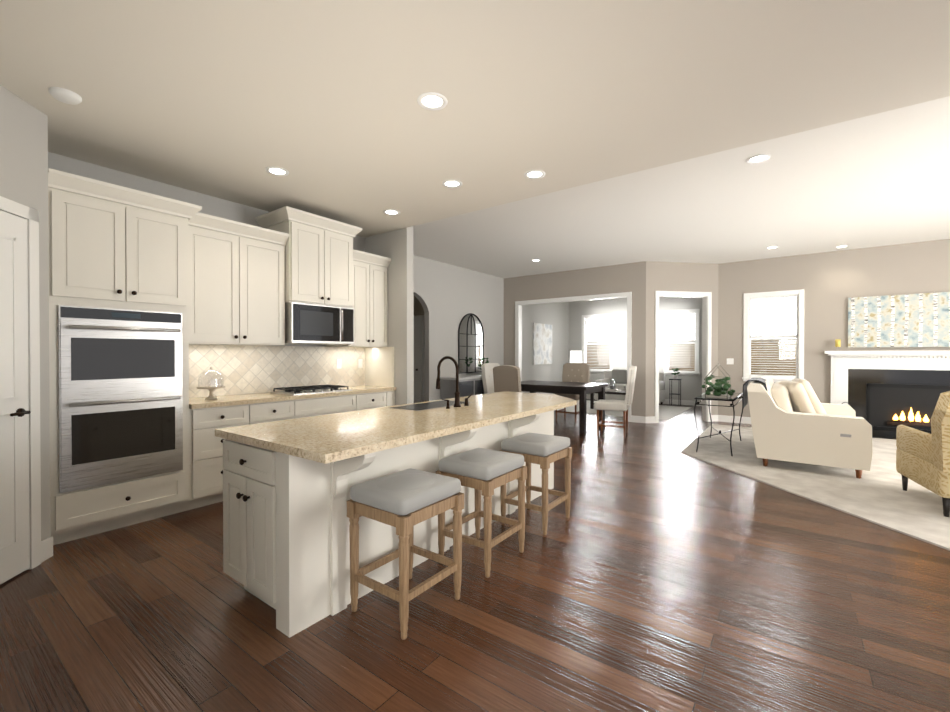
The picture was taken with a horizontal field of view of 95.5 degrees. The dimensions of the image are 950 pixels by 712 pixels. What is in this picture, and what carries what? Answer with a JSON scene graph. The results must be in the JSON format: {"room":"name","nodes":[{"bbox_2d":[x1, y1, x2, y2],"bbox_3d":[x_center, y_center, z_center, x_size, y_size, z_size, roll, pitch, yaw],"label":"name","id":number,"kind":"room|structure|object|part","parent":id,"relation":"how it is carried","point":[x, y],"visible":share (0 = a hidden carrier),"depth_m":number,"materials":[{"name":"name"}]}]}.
{"room":"open-plan kitchen","nodes":[
{"label":"open-plan kitchen","id":0,"kind":"room"},
{"bbox_2d":[0,85,49,540],"bbox_3d":[-3.046,-0.130,2.208,2.160,2.950,1.330,0,0,36],"label":"wall","id":1,"kind":"structure","parent":0,"point":[23,152],"depth_m":2.81,"materials":[{"name":"grey paint"}]},
{"bbox_2d":[0,210,30,583],"bbox_3d":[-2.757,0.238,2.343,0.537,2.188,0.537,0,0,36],"label":"pantry door","id":2,"kind":"structure","parent":1,"relation":"in","point":[15,412],"depth_m":2.60,"materials":[{"name":"white wood"}]},
{"bbox_2d":[0,196,40,569],"bbox_3d":[-2.755,0.204,2.343,0.030,2.280,0.890,0,0,-9],"label":"door frame","id":3,"kind":"structure","parent":1,"relation":"attached to","point":[30,215],"depth_m":2.74,"materials":[{"name":"white wood"}]},
{"bbox_2d":[48,152,364,346],"bbox_3d":[-2.516,-0.257,4.657,0.120,3.170,3.470,0,0,36],"label":"wall","id":4,"kind":"structure","parent":0,"point":[223,208],"depth_m":4.06,"materials":[{"name":"grey paint"}]},
{"bbox_2d":[192,208,287,347],"bbox_3d":[-2.440,-0.704,4.259,0.470,1.170,0.945,0,0,36],"label":"upper cabinet","id":5,"kind":"object","parent":4,"relation":"attached to","point":[238,267],"depth_m":4.11,"materials":[{"name":"white wood"}]},
{"bbox_2d":[260,208,335,303],"bbox_3d":[-1.973,-1.048,4.809,0.570,0.950,0.498,0,0,36],"label":"upper cabinet","id":6,"kind":"object","parent":4,"relation":"attached to","point":[309,238],"depth_m":4.61,"materials":[{"name":"white wood"}]},
{"bbox_2d":[288,300,343,343],"bbox_3d":[-1.914,-0.359,4.844,0.590,0.420,0.605,0,0,36],"label":"microwave","id":7,"kind":"object","parent":4,"relation":"attached to","point":[308,323],"depth_m":4.67,"materials":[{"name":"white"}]},
{"bbox_2d":[337,359,340,368],"bbox_3d":[-1.755,0.091,5.571,0.006,0.120,0.070,0,0,36],"label":"outlet","id":8,"kind":"object","parent":4,"relation":"attached to","point":[339,363],"depth_m":5.56,"materials":[{"name":"white plastic"}]},
{"bbox_2d":[336,221,355,307],"bbox_3d":[-1.742,-1.050,5.125,0.570,0.950,0.321,0,0,36],"label":"upper cabinet","id":9,"kind":"object","parent":4,"relation":"attached to","point":[345,233],"depth_m":5.00,"materials":[{"name":"white wood"}]},
{"bbox_2d":[344,304,359,343],"bbox_3d":[-1.686,-0.361,5.155,0.590,0.420,0.204,0,0,36],"label":"upper cabinet","id":10,"kind":"object","parent":4,"relation":"attached to","point":[351,315],"depth_m":5.05,"materials":[{"name":"white wood"}]},
{"bbox_2d":[358,359,361,367],"bbox_3d":[-1.554,0.090,5.846,0.006,0.120,0.070,0,0,36],"label":"outlet","id":11,"kind":"object","parent":4,"relation":"attached to","point":[359,360],"depth_m":5.84,"materials":[{"name":"white plastic"}]},
{"bbox_2d":[365,226,413,404],"bbox_3d":[-1.546,-0.267,6.023,1.790,3.170,0.120,0,0,36],"label":"wall","id":12,"kind":"structure","parent":0,"point":[396,246],"depth_m":5.53,"materials":[{"name":"grey paint"}]},
{"bbox_2d":[324,252,391,347],"bbox_3d":[-1.506,-0.703,5.535,0.470,1.150,0.615,0,0,36],"label":"upper cabinet","id":13,"kind":"object","parent":12,"relation":"attached to","point":[371,271],"depth_m":5.42,"materials":[{"name":"white wood"}]},
{"bbox_3d":[-1.278,0.130,5.748,0.568,0.520,0.012,0,0,36],"label":"backsplash return trim","id":14,"kind":"part","parent":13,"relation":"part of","materials":[{"name":"beige tile"}]},
{"bbox_2d":[414,296,423,315],"bbox_3d":[-2.302,-0.176,8.809,2.720,2.950,2.420,0,0,36],"label":"wall","id":15,"kind":"structure","parent":0,"point":[418,309],"depth_m":9.38,"materials":[{"name":"beige paint"}]},
{"bbox_2d":[414,315,424,402],"bbox_3d":[-1.501,0.199,9.507,0.990,2.190,0.100,0,0,36],"label":"hall door","id":16,"kind":"structure","parent":15,"relation":"in","point":[419,396],"depth_m":9.30,"materials":[{"name":"white"}]},
{"bbox_2d":[0,399,949,711],"bbox_3d":[2.925,1.354,5.226,14.000,0.060,20.000,0,0,36],"label":"floor","id":17,"kind":"structure","parent":0,"point":[656,571],"depth_m":2.22,"materials":[{"name":"brown wood"}]},
{"bbox_2d":[48,168,191,544],"bbox_3d":[-2.917,0.026,3.491,0.615,2.620,0.867,0,0,36],"label":"tall cabinet","id":18,"kind":"object","parent":17,"relation":"on","point":[158,305],"depth_m":3.27,"materials":[{"name":"white wood"}]},
{"bbox_2d":[58,305,182,492],"bbox_3d":[-2.656,0.295,3.302,0.100,1.315,0.757,0,0,36],"label":"wall oven","id":19,"kind":"object","parent":18,"relation":"in","point":[120,368],"depth_m":3.27,"materials":[{"name":"silver metal"}]},
{"bbox_2d":[192,404,259,508],"bbox_3d":[-2.499,0.887,4.079,0.600,0.890,0.567,0,0,36],"label":"base cabinet","id":20,"kind":"object","parent":17,"relation":"on","point":[207,449],"depth_m":3.82,"materials":[{"name":"white wood"}]},
{"bbox_2d":[192,384,395,407],"bbox_3d":[-1.959,0.417,4.796,0.620,0.040,2.356,0,0,36],"label":"countertop","id":21,"kind":"structure","parent":20,"relation":"on","point":[353,389],"depth_m":4.54,"materials":[{"name":"beige stone"}]},
{"bbox_2d":[197,367,225,399],"bbox_3d":[-2.494,0.247,4.081,0.236,0.308,0.236,0,0,36],"label":"cake stand","id":22,"kind":"object","parent":21,"relation":"on","point":[211,389],"visible":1,"depth_m":4.05,"materials":[{"name":"clear glass"}]},
{"bbox_2d":[270,385,351,394],"bbox_3d":[-1.856,0.370,4.928,0.470,0.052,0.740,0,0,36],"label":"cooktop","id":23,"kind":"object","parent":21,"relation":"in","point":[314,389],"depth_m":4.79,"materials":[{"name":"silver metal"}]},
{"bbox_2d":[260,400,303,422],"bbox_3d":[-2.215,0.884,4.467,0.600,0.890,0.526,0,0,36],"label":"base cabinet","id":24,"kind":"object","parent":17,"relation":"on","point":[279,410],"depth_m":4.33,"materials":[{"name":"white wood"}]},
{"bbox_2d":[304,392,363,416],"bbox_3d":[-1.868,0.881,4.941,0.600,0.890,0.912,0,0,36],"label":"base cabinet","id":25,"kind":"object","parent":17,"relation":"on","point":[323,405],"depth_m":4.81,"materials":[{"name":"white wood"}]},
{"bbox_2d":[364,392,391,409],"bbox_3d":[-1.508,0.877,5.432,0.600,0.890,0.570,0,0,36],"label":"base cabinet","id":26,"kind":"object","parent":17,"relation":"on","point":[372,400],"depth_m":5.34,"materials":[{"name":"white wood"}]},
{"bbox_2d":[392,392,394,405],"bbox_3d":[-1.335,0.876,5.668,0.600,0.890,0.216,0,0,36],"label":"base cabinet","id":27,"kind":"object","parent":17,"relation":"on","point":[393,393],"depth_m":5.55,"materials":[{"name":"white wood"}]},
{"bbox_2d":[216,404,576,637],"bbox_3d":[-0.248,0.891,3.337,0.994,0.890,2.892,0,0,36],"label":"kitchen island","id":28,"kind":"object","parent":17,"relation":"on","point":[288,484],"depth_m":2.26,"materials":[{"name":"white wood"}]},
{"bbox_2d":[215,392,576,463],"bbox_3d":[-0.146,0.426,3.397,1.060,0.040,3.090,0,0,36],"label":"island countertop","id":29,"kind":"structure","parent":28,"relation":"on","point":[331,438],"depth_m":2.62,"materials":[{"name":"beige stone"}]},
{"bbox_2d":[389,400,472,410],"bbox_3d":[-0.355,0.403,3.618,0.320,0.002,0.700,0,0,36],"label":"sink","id":30,"kind":"object","parent":29,"relation":"in","point":[434,404],"depth_m":3.52,"materials":[{"name":"silver metal"}]},
{"bbox_2d":[436,356,472,408],"bbox_3d":[-0.212,0.200,3.567,0.263,0.411,0.319,0,0,36],"label":"faucet","id":31,"kind":"object","parent":29,"relation":"on","point":[448,405],"depth_m":3.51,"materials":[{"name":"black metal"}]},
{"bbox_2d":[347,468,463,639],"bbox_3d":[-0.367,0.999,2.336,0.424,0.690,0.464,0,0,36],"label":"stool","id":32,"kind":"object","parent":17,"relation":"on","point":[403,502],"visible":1,"depth_m":2.23,"materials":[{"name":"brown wood"}]},
{"bbox_2d":[440,374,483,398],"bbox_3d":[-0.005,0.848,9.042,0.420,0.900,1.740,0,0,36],"label":"console table","id":33,"kind":"object","parent":17,"relation":"on","point":[469,385],"visible":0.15,"depth_m":8.45,"materials":[{"name":"silver metal"}]},
{"bbox_2d":[479,357,488,365],"bbox_3d":[0.203,0.200,9.350,0.186,0.388,0.296,0,0,36],"label":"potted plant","id":34,"kind":"object","parent":33,"relation":"on","point":[482,358],"visible":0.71,"depth_m":9.35,"materials":[{"name":"green ceramic"}]},
{"bbox_2d":[436,448,526,577],"bbox_3d":[0.049,0.995,2.905,0.424,0.690,0.464,0,0,36],"label":"stool","id":35,"kind":"object","parent":17,"relation":"on","point":[485,473],"visible":0.83,"depth_m":2.79,"materials":[{"name":"brown wood"}]},
{"bbox_2d":[481,363,499,393],"bbox_3d":[0.549,0.716,8.883,0.641,1.165,0.590,0,0,36],"label":"dining chair","id":36,"kind":"object","parent":17,"relation":"on","point":[487,377],"visible":0.33,"depth_m":8.85,"materials":[{"name":"beige fabric"}]},
{"bbox_2d":[493,365,520,392],"bbox_3d":[0.699,0.724,7.682,0.510,1.165,0.641,0,0,36],"label":"dining chair","id":37,"kind":"object","parent":17,"relation":"on","point":[506,378],"visible":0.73,"depth_m":7.43,"materials":[{"name":"brown fabric"}]},
{"bbox_2d":[499,433,571,534],"bbox_3d":[0.498,0.991,3.518,0.424,0.690,0.464,0,0,36],"label":"stool","id":38,"kind":"object","parent":17,"relation":"on","point":[544,451],"visible":0.85,"depth_m":3.40,"materials":[{"name":"brown wood"}]},
{"bbox_2d":[521,380,607,433],"bbox_3d":[1.521,0.903,8.172,1.650,0.800,1.100,0,0,36],"label":"dining table","id":39,"kind":"object","parent":17,"relation":"on","point":[581,389],"visible":0.52,"depth_m":7.67,"materials":[{"name":"brown wood"}]},
{"bbox_2d":[554,363,589,421],"bbox_3d":[1.993,0.716,8.942,0.590,1.165,0.641,0,0,36],"label":"dining chair","id":40,"kind":"object","parent":17,"relation":"on","point":[576,372],"visible":0.58,"depth_m":9.05,"materials":[{"name":"beige fabric"}]},
{"bbox_2d":[594,366,636,437],"bbox_3d":[2.368,0.727,7.254,0.641,1.165,0.510,0,0,24],"label":"dining chair","id":41,"kind":"object","parent":17,"relation":"on","point":[601,405],"visible":1,"depth_m":7.06,"materials":[{"name":"beige fabric"}]},
{"bbox_2d":[554,400,691,419],"bbox_3d":[3.502,1.281,10.753,3.000,0.010,2.600,0,0,36],"label":"rug","id":42,"kind":"object","parent":17,"relation":"on","point":[667,412],"visible":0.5,"depth_m":10.11,"materials":[{"name":"white carpet"}]},
{"bbox_2d":[590,380,625,408],"bbox_3d":[3.395,0.916,10.519,1.000,0.718,0.600,0,0,36],"label":"coffee table","id":43,"kind":"object","parent":42,"relation":"on","point":[612,389],"visible":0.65,"depth_m":10.47,"materials":[{"name":"brown wood"}]},
{"bbox_2d":[595,369,664,404],"bbox_3d":[4.133,0.809,11.527,1.600,0.918,0.900,0,0,36],"label":"sofa","id":44,"kind":"object","parent":42,"relation":"on","point":[618,377],"visible":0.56,"depth_m":11.45,"materials":[{"name":"white fabric"}]},
{"bbox_3d":[2.722,0.981,11.632,0.480,0.573,0.480,0,0,36],"label":"side table","id":45,"kind":"object","parent":42,"relation":"on","visible":0},
{"bbox_2d":[570,351,581,362],"bbox_3d":[2.722,0.264,11.627,0.340,0.860,0.340,0,0,36],"label":"table lamp","id":46,"kind":"object","parent":45,"relation":"on","point":[575,356],"visible":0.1,"depth_m":11.49,"materials":[{"name":"white fabric"}]},
{"bbox_2d":[669,379,681,405],"bbox_3d":[5.248,0.932,11.306,0.260,0.700,0.260,0,0,36],"label":"plant stand","id":47,"kind":"object","parent":17,"relation":"on","point":[674,393],"visible":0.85,"depth_m":11.33,"materials":[{"name":"black metal"}]},
{"bbox_2d":[671,368,679,378],"bbox_3d":[5.265,0.433,11.300,0.197,0.296,0.207,0,0,36],"label":"potted plant","id":48,"kind":"object","parent":47,"relation":"on","point":[675,376],"visible":1,"depth_m":11.27,"materials":[{"name":"green plant"}]},
{"bbox_2d":[681,424,949,550],"bbox_3d":[4.747,1.323,4.406,4.890,0.014,6.010,0,0,36],"label":"living room rug","id":49,"kind":"object","parent":17,"relation":"on","point":[877,494],"visible":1,"depth_m":4.48,"materials":[{"name":"beige carpet"}]},
{"bbox_2d":[694,391,742,455],"bbox_3d":[3.570,0.929,6.282,0.479,0.746,1.301,0,0,36],"label":"table","id":50,"kind":"object","parent":49,"relation":"on","point":[732,398],"visible":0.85,"depth_m":5.90,"materials":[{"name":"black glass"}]},
{"bbox_2d":[701,363,734,397],"bbox_3d":[3.407,0.318,6.045,0.378,0.479,0.552,0,0,36],"label":"terrarium","id":51,"kind":"object","parent":50,"relation":"on","point":[719,389],"visible":1,"depth_m":5.91,"materials":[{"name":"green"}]},
{"bbox_2d":[742,377,872,478],"bbox_3d":[4.199,0.792,5.557,1.180,1.031,1.654,0,0,36],"label":"sofa","id":52,"kind":"object","parent":49,"relation":"on","point":[796,420],"visible":1,"depth_m":4.98,"materials":[{"name":"cream upholstery fabric"},{"name":"wood"}]},
{"bbox_2d":[742,377,767,407],"bbox_3d":[3.595,0.455,5.504,0.265,0.357,0.650,0,0,36],"label":"throw blanket","id":53,"kind":"object","parent":52,"relation":"on","point":[763,382],"depth_m":5.35,"materials":[{"name":"grey fabric"}]},
{"bbox_2d":[896,391,949,516],"bbox_3d":[4.374,0.791,3.709,0.900,1.058,1.011,0,0,26],"label":"armchair","id":54,"kind":"object","parent":49,"relation":"on","point":[922,458],"visible":1,"depth_m":3.67,"materials":[{"name":"fabric"}]},
{"bbox_2d":[824,351,949,439],"bbox_3d":[6.976,0.608,6.860,2.200,1.410,0.480,0,0,36],"label":"fireplace","id":55,"kind":"object","parent":17,"relation":"on","point":[884,394],"visible":0.92,"depth_m":7.15,"materials":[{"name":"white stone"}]},
{"bbox_2d":[835,339,840,350],"bbox_3d":[6.317,-0.203,7.511,0.090,0.200,0.090,0,0,36],"label":"candle","id":56,"kind":"object","parent":55,"relation":"on","point":[837,343],"visible":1,"depth_m":7.49,"materials":[{"name":"yellow wax"}]},
{"bbox_2d":[0,0,949,237],"bbox_3d":[-0.635,-1.802,0.344,14.000,0.420,7.950,0,0,36],"label":"ceiling","id":57,"kind":"structure","parent":0,"point":[230,100],"depth_m":2.56,"materials":[{"name":"beige paint"}]},
{"bbox_2d":[49,87,81,104],"bbox_3d":[-2.508,-1.592,2.643,0.150,0.032,0.150,0,0,36],"label":"smoke detector","id":58,"kind":"object","parent":57,"relation":"attached to","point":[63,95],"visible":1,"depth_m":2.62,"materials":[{"name":"white plastic"}]},
{"bbox_2d":[265,166,288,175],"bbox_3d":[-1.720,-1.612,3.754,0.192,0.006,0.192,0,0,36],"label":"recessed light","id":59,"kind":"object","parent":57,"relation":"in","point":[276,171],"visible":1,"depth_m":3.75,"materials":[{"name":"white plastic"}]},
{"bbox_2d":[383,209,399,214],"bbox_3d":[-0.936,-1.619,4.842,0.192,0.006,0.192,0,0,36],"label":"recessed light","id":60,"kind":"object","parent":57,"relation":"in","point":[391,212],"visible":0.96,"depth_m":4.84,"materials":[{"name":"white plastic"}]},
{"bbox_2d":[417,92,447,110],"bbox_3d":[-0.268,-1.605,2.716,0.192,0.006,0.192,0,0,36],"label":"recessed light","id":61,"kind":"object","parent":57,"relation":"in","point":[425,100],"visible":1,"depth_m":2.71,"materials":[{"name":"white plastic"}]},
{"bbox_2d":[442,180,461,187],"bbox_3d":[-0.213,-1.614,4.031,0.192,0.006,0.192,0,0,36],"label":"recessed light","id":62,"kind":"object","parent":57,"relation":"in","point":[451,183],"visible":1,"depth_m":4.02,"materials":[{"name":"white plastic"}]},
{"bbox_2d":[524,170,545,178],"bbox_3d":[0.528,-1.613,3.820,0.192,0.006,0.192,0,0,36],"label":"recessed light","id":63,"kind":"object","parent":57,"relation":"in","point":[534,174],"visible":1,"depth_m":3.82,"materials":[{"name":"white plastic"}]},
{"bbox_2d":[414,255,567,401],"bbox_3d":[0.371,-0.294,10.054,0.120,3.170,8.650,0,0,36],"label":"wall","id":64,"kind":"structure","parent":0,"point":[449,297],"depth_m":9.28,"materials":[{"name":"grey paint"}]},
{"bbox_2d":[458,313,483,373],"bbox_3d":[-0.076,-0.296,9.309,0.032,1.284,0.908,0,0,36],"label":"mirror","id":65,"kind":"object","parent":64,"relation":"attached to","point":[470,342],"visible":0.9,"depth_m":9.29,"materials":[{"name":"silver glass"}]},
{"bbox_2d":[533,323,551,364],"bbox_3d":[1.888,-0.353,11.986,0.036,1.120,1.100,0,0,36],"label":"framed picture","id":66,"kind":"object","parent":64,"relation":"attached to","point":[542,343],"visible":1,"depth_m":11.92},
{"bbox_2d":[504,261,645,416],"bbox_3d":[2.008,-0.291,9.506,3.410,3.170,0.140,0,0,36],"label":"wall","id":67,"kind":"structure","parent":0,"point":[627,277],"depth_m":9.01,"materials":[{"name":"beige paint"}]},
{"bbox_2d":[515,292,631,421],"bbox_3d":[2.075,-0.003,9.447,2.680,2.595,0.160,0,0,36],"label":"door frame","id":68,"kind":"structure","parent":67,"relation":"attached to","point":[518,332],"depth_m":9.38,"materials":[{"name":"white wood"}]},
{"bbox_2d":[568,296,701,400],"bbox_3d":[4.777,-0.309,12.126,4.540,3.170,0.140,0,0,36],"label":"wall","id":69,"kind":"structure","parent":0,"point":[691,388],"depth_m":12.40,"materials":[{"name":"grey paint"}]},
{"bbox_2d":[581,313,612,372],"bbox_3d":[3.666,-0.389,12.902,1.000,1.750,0.200,0,0,36],"label":"window","id":70,"kind":"structure","parent":69,"relation":"in","point":[611,338],"depth_m":12.80,"materials":[{"name":"white wood"}]},
{"bbox_2d":[585,317,609,367],"bbox_3d":[3.663,-0.394,12.898,0.780,1.570,0.024,0,0,36],"label":"window blind","id":71,"kind":"object","parent":70,"relation":"attached to","point":[596,318],"visible":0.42,"depth_m":12.90,"materials":[{"name":"white plastic"}]},
{"bbox_2d":[585,318,609,369],"bbox_3d":[3.683,-0.389,12.926,0.810,1.600,0.040,0,0,36],"label":"window pane","id":72,"kind":"object","parent":70,"relation":"attached to","point":[586,326],"visible":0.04,"depth_m":12.97,"materials":[{"name":"white"}]},
{"bbox_2d":[664,309,699,375],"bbox_3d":[5.525,-0.380,11.540,0.910,1.750,0.200,0,0,36],"label":"window","id":73,"kind":"structure","parent":69,"relation":"in","point":[666,313],"depth_m":11.48,"materials":[{"name":"white wood"}]},
{"bbox_2d":[668,312,695,370],"bbox_3d":[5.522,-0.385,11.536,0.690,1.570,0.024,0,0,36],"label":"window blind","id":74,"kind":"object","parent":73,"relation":"attached to","point":[680,314],"visible":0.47,"depth_m":11.54,"materials":[{"name":"white plastic"}]},
{"bbox_2d":[668,314,695,371],"bbox_3d":[5.543,-0.380,11.565,0.720,1.600,0.040,0,0,36],"label":"window pane","id":75,"kind":"object","parent":73,"relation":"attached to","point":[679,343],"visible":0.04,"depth_m":11.54,"materials":[{"name":"white"}]},
{"bbox_2d":[413,96,949,278],"bbox_3d":[5.274,-1.968,8.410,14.000,0.200,12.050,0,0,36],"label":"ceiling","id":76,"kind":"structure","parent":0,"point":[879,179],"depth_m":5.41,"materials":[{"name":"white paint"}]},
{"bbox_2d":[746,154,770,163],"bbox_3d":[2.625,-1.834,3.999,0.192,0.006,0.192,0,0,36],"label":"recessed light","id":77,"kind":"object","parent":76,"relation":"in","point":[759,158],"visible":1,"depth_m":3.99,"materials":[{"name":"white plastic"}]},
{"bbox_2d":[835,245,848,247],"bbox_3d":[6.190,-1.856,7.275,0.192,0.006,0.192,0,0,36],"label":"recessed light","id":78,"kind":"object","parent":76,"relation":"in","point":[843,246],"visible":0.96,"depth_m":7.27,"materials":[{"name":"white plastic"}]},
{"bbox_2d":[646,261,718,416],"bbox_3d":[4.107,-0.285,8.631,1.570,3.170,0.140,0,0,-9],"label":"wall","id":79,"kind":"structure","parent":0,"point":[681,276],"depth_m":8.52,"materials":[{"name":"beige paint"}]},
{"bbox_2d":[655,291,711,422],"bbox_3d":[4.124,0.003,8.625,1.210,2.595,0.160,0,0,-9],"label":"door frame","id":80,"kind":"structure","parent":79,"relation":"attached to","point":[706,327],"depth_m":8.63,"materials":[{"name":"white wood"}]},
{"bbox_2d":[718,239,949,416],"bbox_3d":[7.944,-0.270,6.534,7.460,3.170,0.140,0,0,36],"label":"wall","id":81,"kind":"structure","parent":0,"point":[830,283],"depth_m":7.70,"materials":[{"name":"beige paint"}]},
{"bbox_2d":[41,394,750,562],"bbox_3d":[4.154,1.260,5.093,11.860,0.130,11.961,0,0,36],"label":"baseboard","id":82,"kind":"structure","parent":81,"relation":"attached to","point":[46,548],"depth_m":8.48,"materials":[{"name":"white wood"}]},
{"bbox_2d":[727,358,733,363],"bbox_3d":[5.061,0.091,8.557,0.120,0.120,0.005,0,0,36],"label":"switch plate","id":83,"kind":"object","parent":81,"relation":"attached to","point":[730,360],"visible":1,"depth_m":8.55,"materials":[{"name":"white plastic"}]},
{"bbox_2d":[742,289,804,381],"bbox_3d":[5.647,-0.377,8.178,0.980,1.710,0.200,0,0,36],"label":"living room window","id":84,"kind":"structure","parent":81,"relation":"in","point":[785,336],"depth_m":8.12,"materials":[{"name":"white"}]},
{"bbox_2d":[749,295,797,375],"bbox_3d":[5.644,-0.382,8.174,0.760,1.530,0.024,0,0,36],"label":"window blind","id":85,"kind":"object","parent":84,"relation":"attached to","point":[770,298],"visible":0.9,"depth_m":8.16,"materials":[{"name":"white plastic"}]},
{"bbox_3d":[5.647,-0.377,8.178,0.980,1.710,0.200,0,0,36],"label":"living room window trim","id":86,"kind":"part","parent":84,"relation":"part of","materials":[{"name":"white wood"}]},
{"bbox_2d":[848,292,949,346],"bbox_3d":[7.112,-0.589,7.020,1.580,0.860,0.041,0,0,36],"label":"canvas art","id":87,"kind":"object","parent":81,"relation":"attached to","point":[914,320],"visible":1,"depth_m":7.08},
{"label":"outside","id":88,"kind":"structure","parent":0,"visible":0},
{"bbox_2d":[586,297,795,375],"bbox_3d":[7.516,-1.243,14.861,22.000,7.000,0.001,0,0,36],"label":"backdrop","id":89,"kind":"structure","parent":88,"point":[752,346],"depth_m":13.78,"materials":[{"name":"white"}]}
]}

